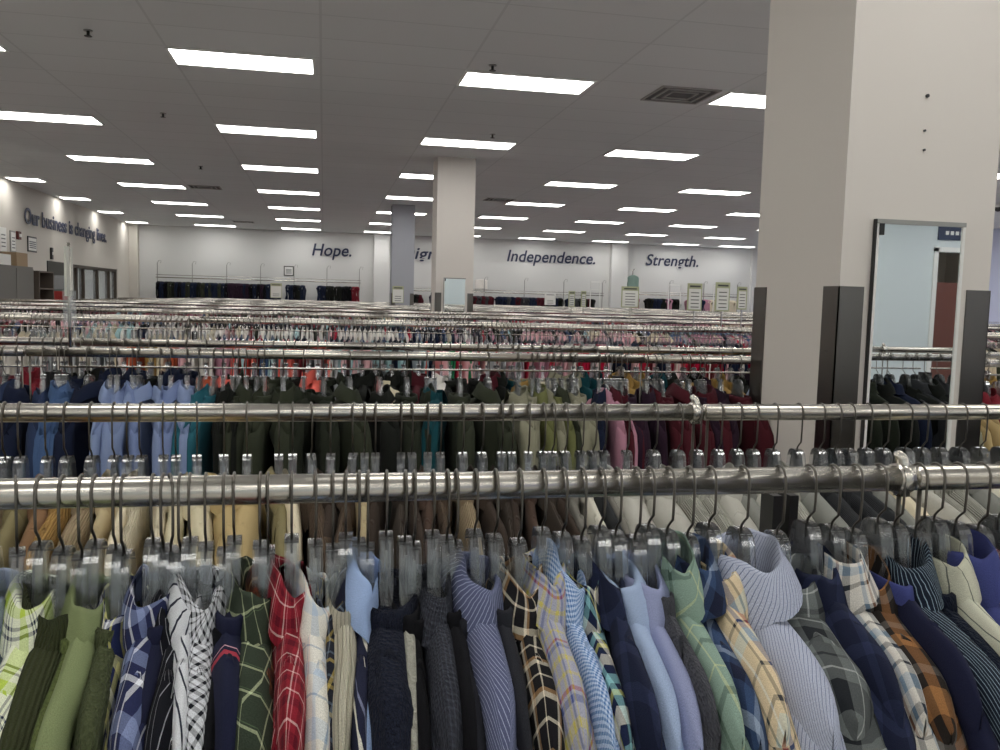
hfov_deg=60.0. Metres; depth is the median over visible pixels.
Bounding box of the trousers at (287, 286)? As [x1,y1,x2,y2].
[285,285,289,299]
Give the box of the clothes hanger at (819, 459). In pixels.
[810,403,827,466]
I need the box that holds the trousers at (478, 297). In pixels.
[474,296,481,304]
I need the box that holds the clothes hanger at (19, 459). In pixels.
[12,401,28,477]
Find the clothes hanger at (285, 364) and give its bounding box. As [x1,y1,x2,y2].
[284,340,288,379]
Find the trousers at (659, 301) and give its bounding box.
[655,299,662,308]
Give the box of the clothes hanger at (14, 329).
[12,314,16,336]
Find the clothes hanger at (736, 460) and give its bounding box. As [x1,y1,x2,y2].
[729,402,744,467]
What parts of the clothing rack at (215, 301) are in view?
rail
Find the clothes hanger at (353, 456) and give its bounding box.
[347,402,358,472]
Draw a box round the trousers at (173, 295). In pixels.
[171,282,175,297]
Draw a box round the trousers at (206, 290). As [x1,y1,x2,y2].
[204,283,209,297]
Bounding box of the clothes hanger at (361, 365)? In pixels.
[359,342,363,376]
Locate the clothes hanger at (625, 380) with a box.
[622,354,628,390]
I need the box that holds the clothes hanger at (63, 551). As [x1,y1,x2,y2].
[49,474,76,617]
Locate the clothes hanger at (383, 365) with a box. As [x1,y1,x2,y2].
[381,342,386,378]
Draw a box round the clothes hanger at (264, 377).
[261,349,268,393]
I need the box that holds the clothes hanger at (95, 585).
[81,473,108,608]
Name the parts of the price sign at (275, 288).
price panel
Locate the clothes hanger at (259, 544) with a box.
[252,471,266,597]
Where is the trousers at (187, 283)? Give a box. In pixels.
[185,282,190,296]
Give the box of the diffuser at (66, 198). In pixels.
[60,197,88,199]
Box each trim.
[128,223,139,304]
[748,249,757,312]
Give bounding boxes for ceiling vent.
[187,185,221,189]
[232,221,253,222]
[483,198,515,201]
[640,85,721,104]
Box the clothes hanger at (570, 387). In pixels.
[565,353,575,395]
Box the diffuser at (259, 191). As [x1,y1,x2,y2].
[258,190,318,194]
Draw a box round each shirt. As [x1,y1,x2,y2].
[0,378,32,477]
[0,379,16,402]
[0,568,19,663]
[0,569,70,736]
[0,573,102,749]
[8,375,21,383]
[19,367,40,384]
[25,385,49,477]
[31,375,45,394]
[33,381,71,477]
[34,562,110,749]
[38,385,79,474]
[45,369,76,388]
[48,380,62,476]
[53,379,103,477]
[70,375,83,388]
[81,365,104,387]
[89,379,120,476]
[95,573,147,749]
[98,365,122,383]
[100,381,154,476]
[100,383,125,476]
[108,563,169,749]
[113,377,125,388]
[122,365,147,382]
[124,380,142,471]
[140,601,162,725]
[142,376,157,386]
[143,576,202,749]
[151,380,183,475]
[151,385,165,475]
[156,369,176,388]
[167,559,202,749]
[171,383,210,475]
[173,366,198,387]
[176,380,194,473]
[176,562,228,749]
[187,395,215,475]
[196,376,212,387]
[211,381,230,474]
[217,376,233,388]
[225,386,237,474]
[225,396,241,474]
[226,556,289,749]
[227,369,244,388]
[234,381,252,435]
[236,384,270,474]
[242,392,274,508]
[243,377,262,392]
[245,564,273,698]
[254,377,271,385]
[263,554,312,749]
[266,377,281,391]
[268,382,294,473]
[277,377,293,384]
[287,377,300,386]
[289,386,316,473]
[291,560,331,749]
[299,367,316,389]
[310,379,325,391]
[311,392,339,473]
[314,568,345,749]
[317,377,335,392]
[325,570,356,749]
[332,560,370,749]
[333,381,372,472]
[336,372,351,398]
[345,544,382,749]
[351,370,374,400]
[363,384,402,567]
[370,370,384,391]
[381,380,398,403]
[385,370,400,402]
[393,368,414,403]
[393,392,421,472]
[398,594,431,749]
[407,558,462,749]
[408,368,425,403]
[418,383,435,471]
[421,387,447,471]
[427,378,436,389]
[428,583,476,749]
[430,373,449,389]
[440,548,517,749]
[444,378,458,401]
[444,393,474,471]
[454,378,467,392]
[466,378,484,395]
[469,381,516,470]
[479,371,500,390]
[485,371,510,400]
[485,553,565,749]
[501,385,534,470]
[505,380,521,390]
[509,379,528,391]
[512,548,596,749]
[521,379,541,388]
[528,383,556,465]
[528,396,539,469]
[532,538,619,749]
[540,387,566,468]
[546,372,567,389]
[553,382,581,469]
[553,396,575,469]
[559,559,634,749]
[565,385,599,464]
[566,372,582,392]
[568,549,665,749]
[569,372,591,403]
[570,393,591,467]
[586,388,626,468]
[589,372,602,388]
[591,384,606,457]
[600,551,683,749]
[607,550,703,749]
[608,370,635,393]
[608,384,634,468]
[612,397,637,465]
[621,385,644,468]
[625,393,650,468]
[632,373,647,388]
[634,384,668,468]
[648,388,682,468]
[649,373,666,392]
[654,530,751,749]
[655,533,768,749]
[662,394,696,466]
[664,383,715,465]
[665,373,677,389]
[686,373,701,385]
[691,386,710,467]
[691,394,723,465]
[696,375,710,384]
[697,384,732,465]
[701,539,800,749]
[708,373,731,393]
[715,388,738,448]
[716,528,845,749]
[727,381,745,394]
[729,394,774,467]
[733,375,748,393]
[743,374,749,385]
[785,541,916,749]
[786,553,886,749]
[816,532,939,749]
[863,545,968,749]
[869,570,998,749]
[885,535,999,749]
[932,534,999,655]
[947,529,999,625]
[979,431,983,446]
[980,420,992,457]
[982,392,993,404]
[985,376,998,388]
[985,420,999,445]
[989,388,999,421]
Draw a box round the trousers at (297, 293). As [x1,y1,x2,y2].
[295,285,299,299]
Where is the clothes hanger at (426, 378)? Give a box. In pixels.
[424,351,428,386]
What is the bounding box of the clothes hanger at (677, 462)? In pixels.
[669,402,685,468]
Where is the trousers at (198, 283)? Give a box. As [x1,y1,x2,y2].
[196,282,200,297]
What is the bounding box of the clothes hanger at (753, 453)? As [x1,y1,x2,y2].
[745,402,760,467]
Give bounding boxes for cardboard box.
[0,252,27,266]
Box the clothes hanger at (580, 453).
[574,402,587,469]
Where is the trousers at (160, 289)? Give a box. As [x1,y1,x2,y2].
[158,281,163,297]
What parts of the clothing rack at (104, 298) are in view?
rail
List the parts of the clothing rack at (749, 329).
rail, rail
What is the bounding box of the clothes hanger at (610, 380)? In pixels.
[607,353,613,384]
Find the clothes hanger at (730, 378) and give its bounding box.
[727,347,733,382]
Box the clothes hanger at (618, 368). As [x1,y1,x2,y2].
[616,345,624,375]
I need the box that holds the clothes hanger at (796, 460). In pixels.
[787,402,805,466]
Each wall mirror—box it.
[443,278,465,321]
[859,219,966,465]
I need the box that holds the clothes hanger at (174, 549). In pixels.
[164,472,181,581]
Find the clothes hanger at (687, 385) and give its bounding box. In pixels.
[684,354,691,395]
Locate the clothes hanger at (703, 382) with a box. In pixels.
[700,355,706,393]
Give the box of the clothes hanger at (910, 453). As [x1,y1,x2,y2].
[891,403,915,464]
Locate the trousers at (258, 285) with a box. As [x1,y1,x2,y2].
[256,284,261,298]
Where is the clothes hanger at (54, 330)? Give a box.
[52,315,56,337]
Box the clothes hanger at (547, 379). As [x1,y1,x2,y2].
[544,353,550,389]
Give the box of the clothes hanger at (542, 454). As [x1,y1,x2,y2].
[536,402,549,470]
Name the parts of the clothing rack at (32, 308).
rail, rail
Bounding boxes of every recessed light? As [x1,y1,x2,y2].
[0,44,9,51]
[0,110,104,125]
[4,177,47,182]
[57,196,92,200]
[64,154,155,164]
[95,210,124,213]
[115,182,186,188]
[124,221,149,223]
[151,201,208,205]
[165,47,315,74]
[175,214,224,217]
[194,224,235,226]
[214,124,317,138]
[240,164,318,173]
[256,189,319,195]
[267,206,320,210]
[275,218,320,221]
[281,227,320,230]
[363,231,390,232]
[369,222,390,224]
[375,211,427,215]
[385,195,432,200]
[398,173,432,179]
[419,137,517,149]
[457,70,596,94]
[474,227,501,229]
[477,216,528,219]
[504,202,565,206]
[517,237,554,239]
[543,181,618,188]
[543,230,586,232]
[574,220,625,223]
[591,240,627,242]
[602,149,700,160]
[616,207,676,211]
[624,233,667,236]
[664,243,700,245]
[668,224,718,227]
[676,188,752,195]
[705,237,747,239]
[706,91,765,108]
[717,245,752,247]
[725,212,759,216]
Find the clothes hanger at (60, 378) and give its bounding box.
[56,346,63,387]
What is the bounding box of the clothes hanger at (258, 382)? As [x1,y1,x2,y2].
[239,349,261,422]
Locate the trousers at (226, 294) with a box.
[224,283,228,297]
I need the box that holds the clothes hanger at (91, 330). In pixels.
[86,316,92,346]
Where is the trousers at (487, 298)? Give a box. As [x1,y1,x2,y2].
[483,296,488,304]
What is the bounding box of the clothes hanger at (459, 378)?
[456,352,462,396]
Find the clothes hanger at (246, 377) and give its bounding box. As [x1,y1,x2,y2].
[243,350,248,389]
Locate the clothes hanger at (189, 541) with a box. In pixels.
[181,472,199,601]
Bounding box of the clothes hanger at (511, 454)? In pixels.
[506,402,516,470]
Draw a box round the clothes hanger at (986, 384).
[983,358,990,396]
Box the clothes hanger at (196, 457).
[192,401,201,475]
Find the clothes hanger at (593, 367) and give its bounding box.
[592,345,598,379]
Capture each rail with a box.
[156,260,362,297]
[414,277,605,306]
[639,280,740,311]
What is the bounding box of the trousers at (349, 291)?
[348,286,351,300]
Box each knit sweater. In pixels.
[0,510,2,529]
[29,638,68,749]
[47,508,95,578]
[70,595,141,749]
[147,506,167,565]
[204,594,221,749]
[211,574,244,749]
[317,503,339,574]
[361,568,417,749]
[388,575,419,749]
[389,501,409,573]
[438,582,486,749]
[450,500,483,554]
[481,583,532,749]
[519,499,538,551]
[579,497,609,552]
[643,577,720,749]
[645,496,695,532]
[741,494,759,529]
[820,492,864,540]
[889,491,929,518]
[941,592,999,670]
[968,489,999,513]
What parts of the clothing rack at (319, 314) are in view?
rail, rail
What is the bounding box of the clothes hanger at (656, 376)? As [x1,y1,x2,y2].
[653,346,659,378]
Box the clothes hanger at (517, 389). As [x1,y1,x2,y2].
[514,352,520,395]
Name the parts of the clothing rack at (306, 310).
rail, rail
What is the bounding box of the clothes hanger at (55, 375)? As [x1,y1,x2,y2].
[54,346,59,386]
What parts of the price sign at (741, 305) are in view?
price panel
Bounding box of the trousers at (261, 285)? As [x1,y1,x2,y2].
[260,284,263,298]
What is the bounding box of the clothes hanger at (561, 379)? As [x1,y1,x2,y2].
[558,353,564,388]
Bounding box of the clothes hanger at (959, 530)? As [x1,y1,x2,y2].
[942,461,973,555]
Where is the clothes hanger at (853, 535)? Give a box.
[839,463,868,568]
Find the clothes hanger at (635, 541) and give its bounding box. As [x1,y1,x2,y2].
[622,466,647,585]
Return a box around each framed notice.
[0,227,6,251]
[9,230,15,251]
[27,236,36,252]
[284,266,293,275]
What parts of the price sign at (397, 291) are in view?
price panel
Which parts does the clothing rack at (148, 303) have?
rail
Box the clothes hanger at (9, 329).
[2,314,11,345]
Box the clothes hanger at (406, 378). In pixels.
[404,351,409,396]
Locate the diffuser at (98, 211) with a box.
[98,211,120,212]
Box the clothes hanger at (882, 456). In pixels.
[873,403,892,465]
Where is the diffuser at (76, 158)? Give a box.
[69,156,152,163]
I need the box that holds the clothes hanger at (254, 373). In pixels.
[250,340,256,379]
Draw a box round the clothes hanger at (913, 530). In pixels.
[903,462,932,556]
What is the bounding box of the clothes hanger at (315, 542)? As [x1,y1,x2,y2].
[307,470,322,599]
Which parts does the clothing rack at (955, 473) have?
post, arm, rail, rail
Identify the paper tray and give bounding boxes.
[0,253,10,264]
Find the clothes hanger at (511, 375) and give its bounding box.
[507,344,515,380]
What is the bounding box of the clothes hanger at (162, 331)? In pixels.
[161,318,163,338]
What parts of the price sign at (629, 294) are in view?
price panel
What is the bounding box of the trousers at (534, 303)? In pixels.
[532,297,537,305]
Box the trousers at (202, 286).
[200,282,207,297]
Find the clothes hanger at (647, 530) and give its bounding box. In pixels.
[635,466,661,588]
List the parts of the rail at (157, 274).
rail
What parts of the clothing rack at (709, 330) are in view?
rail, rail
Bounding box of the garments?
[0,304,999,388]
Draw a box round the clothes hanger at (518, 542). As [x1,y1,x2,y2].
[508,467,528,589]
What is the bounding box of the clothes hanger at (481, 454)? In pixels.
[475,402,487,470]
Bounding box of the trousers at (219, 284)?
[217,283,222,297]
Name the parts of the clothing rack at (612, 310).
rail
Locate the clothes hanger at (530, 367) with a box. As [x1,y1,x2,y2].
[528,344,535,380]
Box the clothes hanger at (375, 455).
[371,402,379,472]
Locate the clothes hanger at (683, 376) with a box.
[680,346,687,381]
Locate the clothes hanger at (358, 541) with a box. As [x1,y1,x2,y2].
[351,470,365,569]
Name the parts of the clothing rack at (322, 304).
rail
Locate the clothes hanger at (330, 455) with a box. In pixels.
[326,402,335,473]
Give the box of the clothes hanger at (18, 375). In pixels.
[14,345,20,388]
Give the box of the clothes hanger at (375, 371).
[372,342,377,375]
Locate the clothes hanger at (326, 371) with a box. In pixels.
[324,341,328,379]
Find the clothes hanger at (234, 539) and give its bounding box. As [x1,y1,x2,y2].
[225,471,242,598]
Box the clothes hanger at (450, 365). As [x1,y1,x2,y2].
[448,344,451,400]
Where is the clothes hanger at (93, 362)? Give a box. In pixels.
[90,337,97,369]
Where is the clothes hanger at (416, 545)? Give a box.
[407,469,421,595]
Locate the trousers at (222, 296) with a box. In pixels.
[221,283,225,297]
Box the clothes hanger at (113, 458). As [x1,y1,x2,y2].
[107,401,121,476]
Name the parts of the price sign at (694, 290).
price panel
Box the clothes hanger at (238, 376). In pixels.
[235,349,241,388]
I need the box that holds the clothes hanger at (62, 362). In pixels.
[60,337,67,373]
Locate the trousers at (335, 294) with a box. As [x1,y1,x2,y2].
[334,286,340,300]
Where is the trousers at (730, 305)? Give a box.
[729,300,733,311]
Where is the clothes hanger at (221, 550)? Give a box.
[215,472,231,592]
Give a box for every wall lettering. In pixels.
[24,208,106,243]
[312,243,350,259]
[414,248,431,260]
[507,250,594,265]
[646,254,697,268]
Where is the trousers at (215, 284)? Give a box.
[213,283,217,297]
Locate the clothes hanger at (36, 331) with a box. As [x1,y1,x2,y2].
[34,315,38,336]
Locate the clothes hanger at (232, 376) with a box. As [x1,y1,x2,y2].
[230,348,234,389]
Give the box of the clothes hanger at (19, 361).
[15,336,20,377]
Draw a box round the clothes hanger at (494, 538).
[482,468,504,584]
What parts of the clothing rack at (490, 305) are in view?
rail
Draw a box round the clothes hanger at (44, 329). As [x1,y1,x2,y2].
[42,327,46,336]
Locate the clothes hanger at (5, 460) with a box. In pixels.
[0,401,13,477]
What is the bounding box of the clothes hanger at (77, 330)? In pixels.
[75,315,79,337]
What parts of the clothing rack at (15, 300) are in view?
rail, rail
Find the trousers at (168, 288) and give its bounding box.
[167,281,172,297]
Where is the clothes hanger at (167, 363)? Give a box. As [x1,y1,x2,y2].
[164,338,169,370]
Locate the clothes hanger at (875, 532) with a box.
[860,463,893,560]
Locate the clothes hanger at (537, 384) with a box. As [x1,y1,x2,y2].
[535,353,540,393]
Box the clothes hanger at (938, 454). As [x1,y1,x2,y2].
[929,403,949,464]
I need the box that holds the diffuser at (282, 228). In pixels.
[282,228,320,229]
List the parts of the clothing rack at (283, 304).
rail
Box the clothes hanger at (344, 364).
[342,341,346,376]
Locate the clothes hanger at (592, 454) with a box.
[585,402,600,469]
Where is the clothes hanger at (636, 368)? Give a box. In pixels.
[633,346,639,381]
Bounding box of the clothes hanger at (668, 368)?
[666,346,671,379]
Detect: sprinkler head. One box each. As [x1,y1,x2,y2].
[83,29,92,37]
[489,64,496,71]
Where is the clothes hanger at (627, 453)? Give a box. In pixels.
[620,402,632,468]
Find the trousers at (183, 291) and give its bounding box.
[179,282,187,297]
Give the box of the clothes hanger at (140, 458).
[134,401,147,475]
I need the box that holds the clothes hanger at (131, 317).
[131,317,133,338]
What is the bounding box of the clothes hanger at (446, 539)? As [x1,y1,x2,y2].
[436,468,455,597]
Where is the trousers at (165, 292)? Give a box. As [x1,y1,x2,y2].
[163,281,169,297]
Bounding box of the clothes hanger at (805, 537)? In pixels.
[791,463,823,575]
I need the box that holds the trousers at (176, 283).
[174,282,179,297]
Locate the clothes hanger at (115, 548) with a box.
[104,473,126,618]
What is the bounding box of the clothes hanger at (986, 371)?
[985,351,990,380]
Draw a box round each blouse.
[1,345,11,374]
[2,345,18,374]
[18,345,28,372]
[34,337,47,367]
[37,337,52,373]
[47,346,53,370]
[57,337,75,372]
[68,339,77,374]
[79,346,90,374]
[90,346,95,370]
[93,346,103,365]
[104,347,114,369]
[117,338,127,372]
[130,347,144,369]
[145,347,148,370]
[149,347,153,375]
[154,347,156,375]
[156,347,160,375]
[156,347,169,374]
[170,347,176,365]
[171,339,179,365]
[178,339,191,365]
[188,339,198,373]
[199,348,205,375]
[202,348,207,375]
[208,348,214,375]
[214,348,220,375]
[219,348,224,375]
[225,348,231,373]
[226,348,231,375]
[230,348,240,375]
[234,348,238,375]
[241,340,245,373]
[244,340,253,376]
[251,349,255,375]
[256,340,261,375]
[259,340,265,375]
[263,340,271,375]
[267,349,276,376]
[277,349,282,376]
[278,349,286,376]
[287,349,292,376]
[289,349,297,376]
[298,349,304,376]
[305,341,313,372]
[314,341,323,375]
[324,341,331,376]
[328,341,333,376]
[332,341,339,399]
[338,350,341,371]
[341,350,346,374]
[347,350,357,374]
[355,350,360,372]
[360,350,368,370]
[373,350,378,367]
[384,342,391,371]
[398,351,405,368]
[412,351,420,372]
[413,351,427,376]
[432,343,448,375]
[444,343,453,377]
[452,351,455,377]
[454,343,458,377]
[458,343,468,382]
[462,343,471,380]
[469,352,475,377]
[470,343,477,377]
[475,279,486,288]
[480,352,486,374]
[487,352,495,368]
[500,352,505,374]
[506,352,512,377]
[509,344,517,377]
[514,344,523,378]
[524,352,528,378]
[532,352,545,378]
[536,344,550,377]
[557,353,567,375]
[567,353,575,374]
[574,345,586,369]
[577,345,589,374]
[589,353,593,377]
[596,345,605,377]
[612,353,623,372]
[624,354,630,370]
[630,354,636,377]
[638,346,648,375]
[645,346,652,375]
[657,354,665,373]
[673,354,679,374]
[677,354,680,378]
[688,354,699,373]
[705,355,709,377]
[710,347,726,375]
[710,355,719,378]
[720,347,735,376]
[734,355,740,374]
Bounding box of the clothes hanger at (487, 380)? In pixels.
[483,352,491,388]
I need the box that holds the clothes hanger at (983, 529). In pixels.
[966,461,995,548]
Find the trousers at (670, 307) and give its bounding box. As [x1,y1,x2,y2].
[665,299,672,308]
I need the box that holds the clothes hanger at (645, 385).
[641,354,649,394]
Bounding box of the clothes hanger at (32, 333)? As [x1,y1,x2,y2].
[24,315,33,347]
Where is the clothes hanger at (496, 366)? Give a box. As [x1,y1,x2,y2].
[492,344,500,375]
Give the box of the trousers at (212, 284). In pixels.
[210,283,215,297]
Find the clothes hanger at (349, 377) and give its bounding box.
[345,350,352,388]
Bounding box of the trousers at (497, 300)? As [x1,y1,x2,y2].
[494,296,503,304]
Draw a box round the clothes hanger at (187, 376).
[184,348,189,389]
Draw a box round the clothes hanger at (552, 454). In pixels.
[547,402,558,469]
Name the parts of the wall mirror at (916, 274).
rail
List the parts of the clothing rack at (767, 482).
rail, rail, post, arm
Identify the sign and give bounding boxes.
[64,242,72,365]
[270,283,281,297]
[392,286,403,302]
[545,293,555,304]
[568,291,574,314]
[581,291,585,315]
[621,286,638,319]
[686,283,702,325]
[714,282,729,326]
[736,287,747,326]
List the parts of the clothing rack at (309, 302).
rail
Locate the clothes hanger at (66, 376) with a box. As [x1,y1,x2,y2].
[61,346,70,384]
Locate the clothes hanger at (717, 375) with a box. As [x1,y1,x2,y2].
[714,347,720,379]
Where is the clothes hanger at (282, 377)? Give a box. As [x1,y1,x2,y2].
[280,349,285,390]
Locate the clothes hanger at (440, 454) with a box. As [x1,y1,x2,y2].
[435,402,444,471]
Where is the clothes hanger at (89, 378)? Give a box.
[83,346,94,384]
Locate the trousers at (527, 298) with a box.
[523,297,529,305]
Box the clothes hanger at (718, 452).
[711,402,725,467]
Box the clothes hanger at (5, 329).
[1,314,7,345]
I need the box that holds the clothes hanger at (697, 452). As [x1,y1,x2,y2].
[689,403,704,467]
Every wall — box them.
[0,177,128,304]
[71,269,104,303]
[139,225,750,311]
[988,228,999,323]
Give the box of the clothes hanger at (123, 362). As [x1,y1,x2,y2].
[122,338,125,373]
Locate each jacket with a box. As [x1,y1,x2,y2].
[0,477,28,567]
[11,473,55,571]
[22,473,83,570]
[86,469,114,573]
[104,507,126,576]
[119,469,152,575]
[164,472,187,570]
[182,474,213,566]
[207,472,235,573]
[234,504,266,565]
[265,466,286,565]
[282,469,305,564]
[300,468,331,575]
[332,464,356,570]
[352,471,366,551]
[368,467,387,566]
[407,468,424,564]
[418,465,437,562]
[432,500,452,558]
[466,464,509,558]
[489,464,514,553]
[499,463,525,552]
[530,465,572,558]
[546,465,579,551]
[568,468,591,556]
[585,465,627,549]
[591,469,630,544]
[607,465,654,534]
[659,464,722,535]
[683,467,733,532]
[720,462,758,530]
[735,467,760,505]
[778,460,814,521]
[778,461,848,536]
[825,462,881,519]
[856,462,914,524]
[863,491,906,524]
[910,490,971,522]
[933,490,977,522]
[945,460,990,521]
[991,489,999,497]
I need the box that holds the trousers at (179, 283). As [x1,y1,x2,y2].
[177,282,181,297]
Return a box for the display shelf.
[34,271,53,302]
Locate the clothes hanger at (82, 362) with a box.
[78,337,85,378]
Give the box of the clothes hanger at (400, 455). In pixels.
[397,402,404,472]
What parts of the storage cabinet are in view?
door, door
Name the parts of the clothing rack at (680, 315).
rail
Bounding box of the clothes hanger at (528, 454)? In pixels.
[522,402,532,470]
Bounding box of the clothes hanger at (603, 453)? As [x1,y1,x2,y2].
[596,402,609,469]
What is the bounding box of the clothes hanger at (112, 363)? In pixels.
[105,338,114,368]
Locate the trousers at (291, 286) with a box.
[290,285,292,299]
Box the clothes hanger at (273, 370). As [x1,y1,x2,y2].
[270,340,276,379]
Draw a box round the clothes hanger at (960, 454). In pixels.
[947,403,970,463]
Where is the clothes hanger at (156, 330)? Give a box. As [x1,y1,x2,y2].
[152,317,157,347]
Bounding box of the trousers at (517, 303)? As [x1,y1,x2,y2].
[514,297,520,305]
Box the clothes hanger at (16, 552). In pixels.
[9,474,25,584]
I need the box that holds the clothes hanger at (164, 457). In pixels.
[158,401,168,472]
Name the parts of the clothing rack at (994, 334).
rail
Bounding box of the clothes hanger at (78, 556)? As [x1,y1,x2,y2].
[69,474,90,599]
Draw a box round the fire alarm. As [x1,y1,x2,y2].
[16,231,21,239]
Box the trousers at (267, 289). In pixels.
[265,284,271,298]
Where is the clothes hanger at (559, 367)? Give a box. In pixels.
[556,345,561,374]
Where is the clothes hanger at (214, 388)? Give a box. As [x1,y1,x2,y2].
[209,348,218,395]
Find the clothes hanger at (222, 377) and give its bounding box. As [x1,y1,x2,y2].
[220,348,225,390]
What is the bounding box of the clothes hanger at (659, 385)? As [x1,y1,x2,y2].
[656,354,664,396]
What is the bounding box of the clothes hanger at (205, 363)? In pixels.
[204,339,208,379]
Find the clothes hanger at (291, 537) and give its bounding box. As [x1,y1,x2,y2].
[284,471,298,593]
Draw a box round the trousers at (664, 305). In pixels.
[659,298,667,308]
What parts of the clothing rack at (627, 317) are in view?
rail, rail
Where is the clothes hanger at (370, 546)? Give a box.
[360,470,374,588]
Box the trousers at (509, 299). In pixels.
[505,297,511,304]
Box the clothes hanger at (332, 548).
[325,470,339,591]
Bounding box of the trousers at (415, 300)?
[414,294,418,302]
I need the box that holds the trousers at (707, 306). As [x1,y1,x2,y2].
[703,300,710,310]
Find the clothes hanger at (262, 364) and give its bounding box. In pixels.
[260,340,265,375]
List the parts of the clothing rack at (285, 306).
rail, rail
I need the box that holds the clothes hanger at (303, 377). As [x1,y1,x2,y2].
[300,349,306,391]
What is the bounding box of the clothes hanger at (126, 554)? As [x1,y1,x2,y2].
[111,473,135,615]
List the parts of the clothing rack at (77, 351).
arm, post, rail, rail, arm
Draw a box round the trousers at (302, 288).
[299,285,306,299]
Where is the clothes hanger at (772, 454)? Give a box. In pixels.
[764,402,780,466]
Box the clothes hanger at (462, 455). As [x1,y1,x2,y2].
[457,402,467,471]
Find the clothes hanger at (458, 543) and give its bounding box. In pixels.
[449,468,463,561]
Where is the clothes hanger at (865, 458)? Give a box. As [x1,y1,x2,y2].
[856,403,874,465]
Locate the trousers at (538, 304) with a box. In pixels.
[535,297,541,305]
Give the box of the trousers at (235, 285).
[232,283,239,298]
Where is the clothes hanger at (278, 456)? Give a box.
[274,402,282,473]
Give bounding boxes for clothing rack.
[0,299,137,307]
[0,302,132,314]
[0,305,65,331]
[0,312,199,339]
[0,337,74,388]
[0,394,916,532]
[25,338,644,403]
[49,307,280,331]
[73,299,200,302]
[104,298,216,306]
[118,297,215,300]
[123,305,303,317]
[138,302,282,307]
[171,298,254,300]
[189,316,481,343]
[201,302,320,305]
[205,298,272,299]
[215,301,321,306]
[216,300,308,302]
[255,300,327,301]
[279,311,485,332]
[282,305,416,319]
[287,300,345,301]
[305,309,470,321]
[309,302,389,308]
[322,303,422,306]
[322,304,429,308]
[337,302,389,303]
[346,301,418,303]
[414,308,543,313]
[423,306,519,308]
[465,312,625,321]
[471,322,741,347]
[473,308,544,310]
[478,316,676,334]
[485,306,567,308]
[490,305,567,307]
[492,305,552,306]
[520,308,611,310]
[540,311,663,319]
[545,310,647,313]
[553,306,621,308]
[568,307,639,309]
[568,308,646,310]
[598,346,999,385]
[612,310,700,317]
[613,316,752,326]
[622,308,678,309]
[640,309,685,310]
[647,310,723,312]
[648,312,746,315]
[658,320,752,333]
[664,314,752,317]
[699,312,752,317]
[702,404,999,543]
[711,327,751,345]
[987,332,999,343]
[988,324,999,326]
[988,328,999,330]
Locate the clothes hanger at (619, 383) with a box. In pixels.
[616,354,623,394]
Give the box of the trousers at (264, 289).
[263,284,267,298]
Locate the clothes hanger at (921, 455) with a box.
[912,403,931,464]
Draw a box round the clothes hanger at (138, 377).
[133,347,143,388]
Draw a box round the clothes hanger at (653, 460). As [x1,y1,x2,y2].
[645,402,661,468]
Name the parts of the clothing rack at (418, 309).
rail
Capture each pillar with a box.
[373,233,388,301]
[390,204,414,310]
[430,156,475,321]
[608,243,628,307]
[749,0,999,466]
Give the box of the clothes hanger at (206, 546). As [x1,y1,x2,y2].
[197,472,214,609]
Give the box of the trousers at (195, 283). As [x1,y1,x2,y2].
[193,282,198,297]
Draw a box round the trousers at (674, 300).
[669,299,677,308]
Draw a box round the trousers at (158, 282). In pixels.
[156,281,161,297]
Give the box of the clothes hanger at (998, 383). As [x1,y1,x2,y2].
[991,379,999,396]
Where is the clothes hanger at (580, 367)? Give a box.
[576,345,583,375]
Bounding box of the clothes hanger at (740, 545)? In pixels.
[725,464,755,567]
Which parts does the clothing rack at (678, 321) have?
rail, rail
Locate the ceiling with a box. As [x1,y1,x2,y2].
[0,0,999,248]
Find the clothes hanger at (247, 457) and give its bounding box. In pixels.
[242,402,252,474]
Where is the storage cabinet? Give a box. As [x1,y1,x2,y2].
[0,264,33,311]
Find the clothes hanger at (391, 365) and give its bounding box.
[389,342,393,375]
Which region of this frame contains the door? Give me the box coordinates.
[47,261,63,290]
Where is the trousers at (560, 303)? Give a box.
[557,298,562,306]
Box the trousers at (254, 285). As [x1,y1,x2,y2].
[252,284,256,298]
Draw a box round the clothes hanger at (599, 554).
[587,466,612,580]
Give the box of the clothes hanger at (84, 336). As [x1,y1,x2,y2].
[79,316,85,346]
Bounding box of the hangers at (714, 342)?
[0,297,999,598]
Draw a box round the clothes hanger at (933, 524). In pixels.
[920,462,950,562]
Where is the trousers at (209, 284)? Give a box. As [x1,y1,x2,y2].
[208,283,211,297]
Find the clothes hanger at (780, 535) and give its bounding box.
[764,464,790,561]
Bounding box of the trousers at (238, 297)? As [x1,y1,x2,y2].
[237,283,241,298]
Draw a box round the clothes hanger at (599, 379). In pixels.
[596,353,601,392]
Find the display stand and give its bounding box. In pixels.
[54,291,67,306]
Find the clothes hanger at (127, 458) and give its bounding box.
[122,401,134,476]
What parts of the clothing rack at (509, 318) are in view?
rail, rail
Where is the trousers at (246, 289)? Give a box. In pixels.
[244,284,248,298]
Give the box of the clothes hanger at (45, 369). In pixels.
[40,337,49,377]
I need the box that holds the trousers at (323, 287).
[322,286,325,300]
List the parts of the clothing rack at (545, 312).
rail, rail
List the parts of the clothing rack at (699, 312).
rail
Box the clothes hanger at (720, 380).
[717,355,723,391]
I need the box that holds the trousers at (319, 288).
[316,285,324,300]
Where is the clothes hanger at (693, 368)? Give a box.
[691,347,696,378]
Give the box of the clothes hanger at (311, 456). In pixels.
[305,402,316,473]
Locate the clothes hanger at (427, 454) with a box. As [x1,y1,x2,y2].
[424,402,431,470]
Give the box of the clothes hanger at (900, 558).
[886,464,911,567]
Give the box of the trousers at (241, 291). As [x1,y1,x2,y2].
[240,284,244,298]
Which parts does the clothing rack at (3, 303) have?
rail, rail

